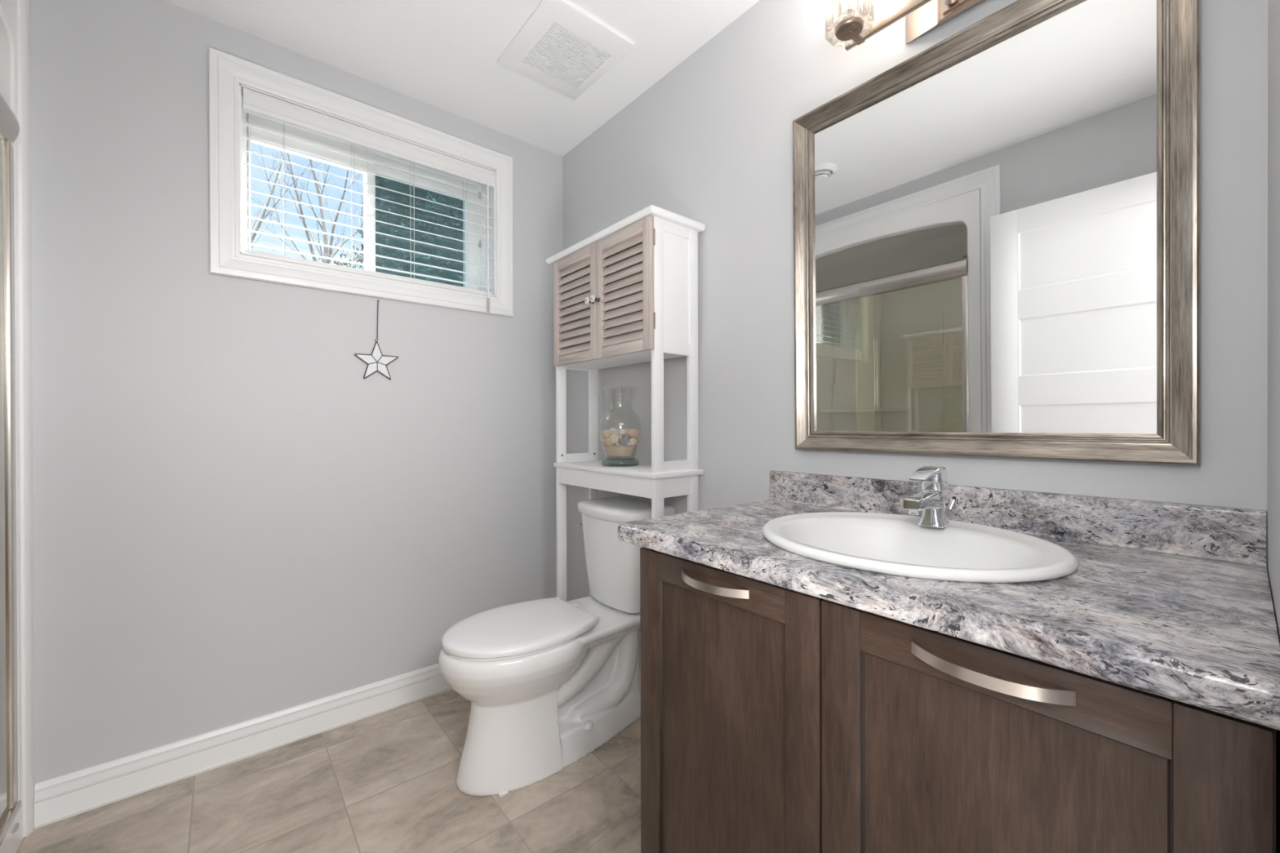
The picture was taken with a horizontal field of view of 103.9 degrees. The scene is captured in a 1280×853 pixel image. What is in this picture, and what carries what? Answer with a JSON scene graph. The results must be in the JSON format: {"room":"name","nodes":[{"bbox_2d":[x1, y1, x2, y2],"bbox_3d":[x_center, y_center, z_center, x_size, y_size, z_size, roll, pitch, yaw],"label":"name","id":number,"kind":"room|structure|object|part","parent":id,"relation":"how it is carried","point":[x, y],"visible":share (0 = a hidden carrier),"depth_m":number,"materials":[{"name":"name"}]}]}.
{"room":"bathroom","nodes":[
{"label":"bathroom","id":0,"kind":"room"},
{"bbox_2d":[29,0,563,783],"bbox_3d":[-1.428,-0.107,1.692,2.820,2.400,0.200,0,0,-40],"label":"wall","id":1,"kind":"structure","parent":0,"point":[234,523],"depth_m":1.62,"materials":[{"name":"grey paint"}]},
{"bbox_2d":[34,663,451,829],"bbox_3d":[-1.008,1.033,1.903,1.674,0.116,0.016,0,0,-40],"label":"baseboard","id":2,"kind":"structure","parent":1,"relation":"attached to","point":[56,799],"depth_m":1.61,"materials":[{"name":"white wood"}]},
{"bbox_2d":[208,46,513,317],"bbox_3d":[-0.973,-0.850,1.927,1.037,0.716,0.020,0,0,-40],"label":"trim","id":3,"kind":"structure","parent":1,"relation":"attached to","point":[227,72],"depth_m":1.77,"materials":[{"name":"white wood"}]},
{"bbox_2d":[239,84,495,296],"bbox_3d":[-1.031,-0.853,1.996,0.884,0.557,0.160,0,0,-40],"label":"window","id":4,"kind":"structure","parent":1,"relation":"in","point":[244,117],"depth_m":1.99,"materials":[{"name":"white plastic"}]},
{"bbox_3d":[-1.219,-0.852,1.885,0.400,0.505,0.028,0,0,-40],"label":"sash","id":5,"kind":"part","parent":4,"relation":"part of","materials":[{"name":"white plastic"}]},
{"bbox_2d":[242,87,494,311],"bbox_3d":[-0.987,-0.809,1.946,0.868,0.630,0.096,0,0,-40],"label":"blind","id":6,"kind":"object","parent":4,"relation":"attached to","point":[255,103],"visible":0.95,"depth_m":1.90,"materials":[{"name":"white plastic"}]},
{"bbox_3d":[-1.249,-0.833,1.758,0.002,0.482,0.051,0,0,-40],"label":"ladder cord","id":7,"kind":"part","parent":6,"relation":"part of","materials":[{"name":"white fabric"}]},
{"bbox_3d":[-1.085,-0.834,1.894,0.002,0.482,0.051,0,0,-40],"label":"ladder cord","id":8,"kind":"part","parent":6,"relation":"part of","materials":[{"name":"white fabric"}]},
{"bbox_3d":[-1.000,-0.588,1.964,0.862,0.015,0.048,0,0,-40],"label":"rail","id":9,"kind":"part","parent":6,"relation":"part of","materials":[{"name":"white plastic"}]},
{"bbox_3d":[-0.922,-0.835,2.030,0.002,0.482,0.051,0,0,-40],"label":"ladder cord","id":10,"kind":"part","parent":6,"relation":"part of","materials":[{"name":"white fabric"}]},
{"bbox_3d":[-0.755,-0.835,2.168,0.002,0.482,0.051,0,0,-40],"label":"ladder cord","id":11,"kind":"part","parent":6,"relation":"part of","materials":[{"name":"white fabric"}]},
{"bbox_3d":[-0.930,-0.854,2.163,0.464,0.505,0.028,0,0,-40],"label":"sash","id":12,"kind":"part","parent":4,"relation":"part of","materials":[{"name":"white plastic"}]},
{"bbox_3d":[-0.998,-0.477,1.910,0.007,0.006,0.016,0,0,-40],"label":"nail","id":13,"kind":"object","parent":1,"relation":"attached to","visible":0},
{"bbox_2d":[354,302,398,379],"bbox_3d":[-1.001,-0.327,1.907,0.153,0.297,0.007,0,0,-40],"label":"star ornament","id":14,"kind":"object","parent":13,"relation":"hanging from","point":[375,362],"visible":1,"depth_m":1.91,"materials":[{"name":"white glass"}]},
{"bbox_3d":[-0.999,-0.405,1.908,0.008,0.141,0.004,0,0,24],"label":"hanging cord","id":15,"kind":"part","parent":14,"relation":"part of","materials":[{"name":"grey plastic"}]},
{"bbox_2d":[15,688,640,852],"bbox_3d":[-0.194,1.144,0.216,2.820,0.100,4.050,0,0,-40],"label":"floor","id":16,"kind":"structure","parent":0,"point":[384,782],"depth_m":1.44,"materials":[{"name":"tile"}]},
{"bbox_2d":[0,0,22,852],"bbox_3d":[-1.560,-0.034,0.619,0.803,2.262,1.269,0,0,-40],"label":"shower stall","id":17,"kind":"object","parent":16,"relation":"on","point":[11,662],"visible":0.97,"depth_m":1.28,"materials":[{"name":"white plastic"}]},
{"bbox_3d":[-1.412,0.120,1.035,0.006,1.711,0.639,0,0,-40],"label":"sliding panel","id":18,"kind":"part","parent":17,"relation":"part of","materials":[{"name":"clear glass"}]},
{"bbox_2d":[497,791,508,797],"bbox_3d":[-0.407,1.088,1.487,0.026,0.006,0.020,0,0,-40],"label":"cap","id":19,"kind":"object","parent":16,"relation":"on","point":[504,793],"depth_m":1.48,"materials":[{"name":"white plastic"}]},
{"bbox_2d":[438,496,675,796],"bbox_3d":[-0.288,0.691,1.722,0.776,0.798,0.382,0,0,-40],"label":"toilet","id":20,"kind":"object","parent":16,"relation":"on","point":[548,682],"visible":0.99,"depth_m":1.60,"materials":[{"name":"white ceramic"}]},
{"bbox_3d":[-0.396,0.668,1.632,0.467,0.012,0.356,0,0,-40],"label":"seat","id":21,"kind":"part","parent":20,"relation":"part of","materials":[{"name":"white plastic"}]},
{"bbox_3d":[-0.400,0.647,1.629,0.467,0.028,0.368,0,0,-40],"label":"seat lid","id":22,"kind":"part","parent":20,"relation":"part of","materials":[{"name":"white plastic"}]},
{"bbox_3d":[-0.299,0.881,1.713,0.746,0.417,0.380,0,0,-40],"label":"bowl","id":23,"kind":"part","parent":20,"relation":"part of","materials":[{"name":"white ceramic"}]},
{"bbox_3d":[-0.075,0.498,1.899,0.196,0.332,0.348,0,0,-40],"label":"tank","id":24,"kind":"part","parent":20,"relation":"part of","materials":[{"name":"white ceramic"}]},
{"bbox_3d":[-0.077,0.315,1.897,0.223,0.048,0.382,0,0,-40],"label":"tank lid","id":25,"kind":"part","parent":20,"relation":"part of","materials":[{"name":"white ceramic"}]},
{"bbox_2d":[546,204,705,601],"bbox_3d":[-0.085,0.197,1.883,0.270,1.784,0.659,0,0,-40],"label":"shelf unit","id":26,"kind":"object","parent":16,"relation":"on","point":[626,293],"visible":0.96,"depth_m":1.71,"materials":[{"name":"white paint"}]},
{"bbox_3d":[-0.326,0.210,2.072,0.040,1.757,0.016,0,0,-40],"label":"post","id":27,"kind":"part","parent":26,"relation":"part of","materials":[{"name":"white paint"}]},
{"bbox_3d":[-0.250,-0.646,1.929,0.018,0.040,0.229,0,0,-40],"label":"door rail","id":28,"kind":"part","parent":26,"relation":"part of","materials":[{"name":"beige wood"}]},
{"bbox_3d":[-0.248,-0.263,1.930,0.018,0.036,0.229,0,0,-40],"label":"door rail","id":29,"kind":"part","parent":26,"relation":"part of","materials":[{"name":"beige wood"}]},
{"bbox_3d":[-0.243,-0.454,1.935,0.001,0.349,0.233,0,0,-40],"label":"louvred door","id":30,"kind":"part","parent":26,"relation":"part of","materials":[{"name":"brown wood"}]},
{"bbox_3d":[-0.267,-0.454,2.123,0.120,0.429,0.011,0,0,-40],"label":"panel","id":31,"kind":"part","parent":26,"relation":"part of","materials":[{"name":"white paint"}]},
{"bbox_3d":[-0.265,0.131,2.124,0.120,0.034,0.011,0,0,-40],"label":"rail","id":32,"kind":"part","parent":26,"relation":"part of","materials":[{"name":"white paint"}]},
{"bbox_3d":[-0.202,0.209,2.175,0.040,1.757,0.016,0,0,-40],"label":"post","id":33,"kind":"part","parent":26,"relation":"part of","materials":[{"name":"white paint"}]},
{"bbox_2d":[598,386,642,466],"bbox_3d":[-0.075,0.000,1.908,0.168,0.296,0.168,0,0,-40],"label":"glass vase","id":34,"kind":"object","parent":26,"relation":"on","point":[612,457],"visible":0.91,"depth_m":1.90,"materials":[{"name":"clear glass"}]},
{"bbox_2d":[603,444,637,456],"bbox_3d":[-0.074,0.090,1.908,0.131,0.044,0.131,0,0,-40],"label":"sand","id":35,"kind":"object","parent":34,"relation":"in","point":[610,451],"visible":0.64,"depth_m":1.86,"materials":[{"name":"beige sand"}]},
{"bbox_2d":[600,429,612,439],"bbox_3d":[-0.126,0.030,1.875,0.044,0.037,0.023,0,0,4],"label":"seashell","id":36,"kind":"object","parent":35,"relation":"on","point":[606,433],"visible":0.92,"depth_m":1.87,"materials":[{"name":"beige"}]},
{"bbox_2d":[603,438,613,446],"bbox_3d":[-0.118,0.060,1.869,0.040,0.034,0.020,0,0,22],"label":"seashell","id":37,"kind":"object","parent":35,"relation":"on","point":[606,442],"visible":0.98,"depth_m":1.86,"materials":[{"name":"beige"}]},
{"bbox_2d":[608,427,618,435],"bbox_3d":[-0.100,0.024,1.910,0.043,0.040,0.025,0,0,-40],"label":"seashell","id":38,"kind":"object","parent":35,"relation":"on","point":[613,430],"visible":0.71,"depth_m":1.90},
{"bbox_2d":[608,434,618,443],"bbox_3d":[-0.097,0.046,1.852,0.034,0.033,0.017,0,0,-1],"label":"seashell","id":39,"kind":"object","parent":35,"relation":"on","point":[613,438],"visible":1,"depth_m":1.85,"materials":[{"name":"beige"}]},
{"bbox_2d":[617,435,630,446],"bbox_3d":[-0.061,0.056,1.859,0.052,0.048,0.023,0,0,14],"label":"seashell","id":40,"kind":"object","parent":35,"relation":"on","point":[623,440],"visible":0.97,"depth_m":1.85,"materials":[{"name":"grey"}]},
{"bbox_2d":[619,429,626,435],"bbox_3d":[-0.067,0.022,1.865,0.026,0.025,0.043,0,0,-40],"label":"seashell","id":41,"kind":"object","parent":40,"relation":"on","point":[622,432],"visible":1,"depth_m":1.85,"materials":[{"name":"white"}]},
{"bbox_2d":[624,428,630,438],"bbox_3d":[-0.048,0.028,1.920,0.042,0.040,0.026,0,0,-40],"label":"seashell","id":42,"kind":"object","parent":35,"relation":"on","point":[627,430],"visible":0.3,"depth_m":1.91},
{"bbox_2d":[629,438,636,445],"bbox_3d":[-0.027,0.058,1.871,0.030,0.030,0.013,0,0,-4],"label":"seashell","id":43,"kind":"object","parent":35,"relation":"on","point":[633,441],"visible":0.95,"depth_m":1.87,"materials":[{"name":"beige"}]},
{"bbox_2d":[627,428,639,439],"bbox_3d":[-0.023,0.028,1.881,0.044,0.043,0.028,0,0,-40],"label":"seashell","id":44,"kind":"object","parent":35,"relation":"on","point":[633,433],"visible":0.98,"depth_m":1.87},
{"bbox_3d":[-0.057,-0.646,1.698,0.018,0.040,0.226,0,0,-40],"label":"door rail","id":45,"kind":"part","parent":26,"relation":"part of","materials":[{"name":"beige wood"}]},
{"bbox_3d":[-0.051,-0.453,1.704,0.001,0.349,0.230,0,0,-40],"label":"louvred door","id":46,"kind":"part","parent":26,"relation":"part of","materials":[{"name":"brown wood"}]},
{"bbox_3d":[-0.056,-0.263,1.699,0.018,0.036,0.226,0,0,-40],"label":"door rail","id":47,"kind":"part","parent":26,"relation":"part of","materials":[{"name":"beige wood"}]},
{"bbox_3d":[-0.082,-0.682,1.885,0.244,0.027,0.659,0,0,-40],"label":"crown","id":48,"kind":"part","parent":26,"relation":"part of","materials":[{"name":"white paint"}]},
{"bbox_3d":[-0.069,0.157,1.897,0.226,0.018,0.631,0,0,-40],"label":"open shelf","id":49,"kind":"part","parent":26,"relation":"part of","materials":[{"name":"white paint"}]},
{"bbox_3d":[0.057,0.211,1.612,0.040,1.757,0.016,0,0,-40],"label":"post","id":50,"kind":"part","parent":26,"relation":"part of","materials":[{"name":"white paint"}]},
{"bbox_3d":[0.119,0.131,1.663,0.120,0.034,0.011,0,0,-40],"label":"rail","id":51,"kind":"part","parent":26,"relation":"part of","materials":[{"name":"white paint"}]},
{"bbox_3d":[0.118,-0.454,1.661,0.120,0.429,0.011,0,0,-40],"label":"panel","id":52,"kind":"part","parent":26,"relation":"part of","materials":[{"name":"white paint"}]},
{"bbox_3d":[0.181,0.210,1.715,0.040,1.757,0.016,0,0,-40],"label":"post","id":53,"kind":"part","parent":26,"relation":"part of","materials":[{"name":"white paint"}]},
{"bbox_2d":[640,546,1275,852],"bbox_3d":[0.483,0.674,0.945,0.600,0.831,0.872,0,0,-40],"label":"vanity cabinet","id":54,"kind":"object","parent":16,"relation":"on","point":[775,718],"visible":0.84,"depth_m":0.69,"materials":[{"name":"brown wood"}]},
{"bbox_3d":[0.126,0.293,0.929,0.034,0.015,0.167,0,0,-40],"label":"handle","id":55,"kind":"part","parent":54,"relation":"part of","materials":[{"name":"silver metal"}]},
{"bbox_3d":[0.147,0.621,0.947,0.017,0.605,0.318,0,0,-40],"label":"door","id":56,"kind":"part","parent":54,"relation":"part of","materials":[{"name":"brown wood"}]},
{"bbox_3d":[0.146,0.295,0.945,0.020,0.056,0.310,0,0,-40],"label":"door rail","id":57,"kind":"part","parent":54,"relation":"part of","materials":[{"name":"brown wood"}]},
{"bbox_2d":[617,470,1279,730],"bbox_3d":[0.473,0.196,0.965,0.590,0.124,0.927,0,0,-40],"label":"countertop","id":58,"kind":"structure","parent":54,"relation":"on","point":[1172,601],"depth_m":0.70,"materials":[{"name":"stone"}]},
{"bbox_2d":[762,511,1078,582],"bbox_3d":[0.487,0.280,0.944,0.473,0.156,0.512,0,0,-40],"label":"oval sink","id":59,"kind":"object","parent":58,"relation":"in","point":[895,544],"visible":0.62,"depth_m":0.99,"materials":[{"name":"white ceramic"}]},
{"bbox_2d":[902,466,956,528],"bbox_3d":[0.591,0.145,1.026,0.164,0.122,0.052,0,0,-40],"label":"faucet","id":60,"kind":"object","parent":58,"relation":"on","point":[931,500],"visible":1,"depth_m":1.02,"materials":[{"name":"silver metal"}]},
{"bbox_3d":[0.570,0.154,1.010,0.112,0.036,0.039,0,0,-40],"label":"spout","id":61,"kind":"part","parent":60,"relation":"part of","materials":[{"name":"silver metal"}]},
{"bbox_3d":[0.590,0.095,1.027,0.106,0.023,0.040,0,0,-40],"label":"lever blade","id":62,"kind":"part","parent":60,"relation":"part of","materials":[{"name":"silver metal"}]},
{"bbox_3d":[0.613,0.112,1.046,0.044,0.038,0.041,0,0,-40],"label":"lever handle","id":63,"kind":"part","parent":60,"relation":"part of","materials":[{"name":"silver metal"}]},
{"bbox_3d":[0.659,0.165,1.060,0.018,0.023,0.010,0,0,0],"label":"rod knob","id":64,"kind":"part","parent":60,"relation":"part of","materials":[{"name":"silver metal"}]},
{"bbox_3d":[0.404,0.293,0.594,0.034,0.015,0.167,0,0,-40],"label":"handle","id":65,"kind":"part","parent":54,"relation":"part of","materials":[{"name":"silver metal"}]},
{"bbox_3d":[0.426,0.622,0.612,0.017,0.605,0.318,0,0,-40],"label":"door","id":66,"kind":"part","parent":54,"relation":"part of","materials":[{"name":"brown wood"}]},
{"bbox_3d":[0.424,0.295,0.611,0.020,0.056,0.310,0,0,-40],"label":"door rail","id":67,"kind":"part","parent":54,"relation":"part of","materials":[{"name":"brown wood"}]},
{"bbox_3d":[0.778,0.675,0.632,0.547,0.831,0.016,0,0,-40],"label":"panel","id":68,"kind":"part","parent":54,"relation":"part of","materials":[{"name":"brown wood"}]},
{"bbox_2d":[164,0,759,156],"bbox_3d":[-0.200,-1.356,0.209,2.820,0.100,4.050,0,0,-40],"label":"ceiling","id":69,"kind":"structure","parent":0,"point":[444,55],"depth_m":1.71,"materials":[{"name":"white paint"}]},
{"bbox_2d":[497,0,634,99],"bbox_3d":[-0.265,-1.297,1.748,0.326,0.026,0.374,0,0,-40],"label":"exhaust fan","id":70,"kind":"object","parent":69,"relation":"attached to","point":[561,47],"visible":1,"depth_m":1.71,"materials":[{"name":"white plastic"}]},
{"bbox_2d":[522,22,611,88],"bbox_3d":[-0.257,-1.294,1.750,0.228,0.020,0.220,0,0,-40],"label":"fan grille","id":71,"kind":"object","parent":70,"relation":"attached to","point":[558,52],"depth_m":1.74,"materials":[{"name":"white plastic"}]},
{"bbox_2d":[562,0,1267,670],"bbox_3d":[0.905,-0.111,0.999,0.120,2.400,3.850,0,0,-40],"label":"wall","id":72,"kind":"structure","parent":0,"point":[709,143],"depth_m":1.50,"materials":[{"name":"grey paint"}]},
{"bbox_2d":[639,670,640,690],"bbox_3d":[0.029,1.030,1.952,0.016,0.116,1.234,0,0,-40],"label":"baseboard","id":73,"kind":"structure","parent":72,"relation":"attached to","point":[639,670],"depth_m":1.98,"materials":[{"name":"white"}]},
{"bbox_2d":[825,0,984,50],"bbox_3d":[0.692,-0.985,0.997,0.203,0.149,0.627,0,0,-40],"label":"vanity light","id":74,"kind":"object","parent":72,"relation":"attached to","point":[922,16],"visible":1,"depth_m":1.15,"materials":[{"name":"silver metal"}]},
{"bbox_3d":[0.487,-0.992,1.167,0.040,0.055,0.040,0,0,-40],"label":"bulb","id":75,"kind":"part","parent":74,"relation":"part of","materials":[{"name":"white glass"}]},
{"bbox_3d":[0.487,-0.991,1.167,0.106,0.137,0.103,0,0,-40],"label":"lamp shade","id":76,"kind":"part","parent":74,"relation":"part of","materials":[{"name":"clear glass"}]},
{"bbox_2d":[792,0,1201,465],"bbox_3d":[0.689,-0.398,1.129,0.032,0.926,0.766,-1,1,-40],"label":"wall mirror","id":77,"kind":"object","parent":72,"relation":"attached to","point":[997,228],"visible":1,"depth_m":1.04,"materials":[{"name":"silver metal"}]},
{"bbox_3d":[0.684,-0.835,1.125,0.032,0.052,0.766,-1,1,-40],"label":"frame rail","id":78,"kind":"part","parent":77,"relation":"part of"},
{"bbox_3d":[0.693,0.039,1.133,0.032,0.052,0.766,-1,1,-40],"label":"frame rail","id":79,"kind":"part","parent":77,"relation":"part of","materials":[{"name":"silver metal"}]},
{"bbox_2d":[768,470,1266,565],"bbox_3d":[0.689,0.175,1.145,0.026,0.084,0.927,0,0,-40],"label":"backsplash","id":80,"kind":"structure","parent":72,"relation":"attached to","point":[1238,535],"depth_m":0.96,"materials":[{"name":"stone"}]},
{"bbox_2d":[1266,0,1279,852],"bbox_3d":[-0.003,-0.105,-0.114,2.700,2.400,0.120,0,0,-40],"label":"wall","id":81,"kind":"structure","parent":0,"point":[1273,6],"depth_m":0.63,"materials":[{"name":"grey paint"}]},
{"bbox_3d":[-1.028,-0.105,0.503,0.100,2.400,2.140,0,0,-40],"label":"wall","id":82,"kind":"structure","parent":0,"visible":0},
{"bbox_2d":[17,0,35,837],"bbox_3d":[-1.231,-0.066,0.840,0.019,2.322,1.362,0,0,-40],"label":"trim","id":83,"kind":"structure","parent":82,"relation":"attached to","point":[23,6],"depth_m":1.34,"materials":[{"name":"white"}]},
{"label":"outside","id":84,"kind":"structure","parent":0,"visible":0},
{"bbox_3d":[-10.079,-0.122,14.105,18.000,0.200,29.650,0,0,-40],"label":"lawn","id":85,"kind":"structure","parent":84,"visible":0},
{"bbox_2d":[250,145,319,248],"bbox_3d":[-3.679,-1.989,4.965,1.148,3.552,1.067,0,0,-40],"label":"tree","id":86,"kind":"object","parent":85,"relation":"on","point":[256,228],"visible":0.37,"depth_m":4.92,"materials":[{"name":"brown plant"}]},
{"bbox_2d":[251,148,363,263],"bbox_3d":[-4.334,-2.760,6.929,1.334,5.084,2.671,0,0,39],"label":"bare tree","id":87,"kind":"object","parent":85,"relation":"on","point":[327,253],"visible":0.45,"depth_m":6.91,"materials":[{"name":"brown plant"}]},
{"bbox_2d":[331,244,364,267],"bbox_3d":[-3.553,-1.244,6.285,0.916,2.057,0.933,0,0,-40],"label":"hedge","id":88,"kind":"object","parent":85,"relation":"on","point":[359,260],"visible":0.02,"depth_m":6.16,"materials":[{"name":"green plant"}]},
{"bbox_2d":[352,175,444,283],"bbox_3d":[-2.484,-2.202,5.246,1.003,3.974,0.995,0,0,-40],"label":"evergreen tree","id":89,"kind":"object","parent":85,"relation":"on","point":[383,193],"visible":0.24,"depth_m":5.06,"materials":[{"name":"green plant"}]},
{"bbox_2d":[417,187,464,287],"bbox_3d":[-2.714,-2.689,6.938,1.379,4.938,1.152,0,0,-40],"label":"evergreen tree","id":90,"kind":"object","parent":85,"relation":"on","point":[443,210],"visible":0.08,"depth_m":6.71,"materials":[{"name":"green plant"}]},
{"bbox_2d":[453,214,464,287],"bbox_3d":[-1.729,-2.252,5.855,0.979,4.066,0.990,0,0,-40],"label":"evergreen tree","id":91,"kind":"object","parent":85,"relation":"on","point":[461,278],"visible":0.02,"depth_m":5.71,"materials":[{"name":"green plant"}]}
]}

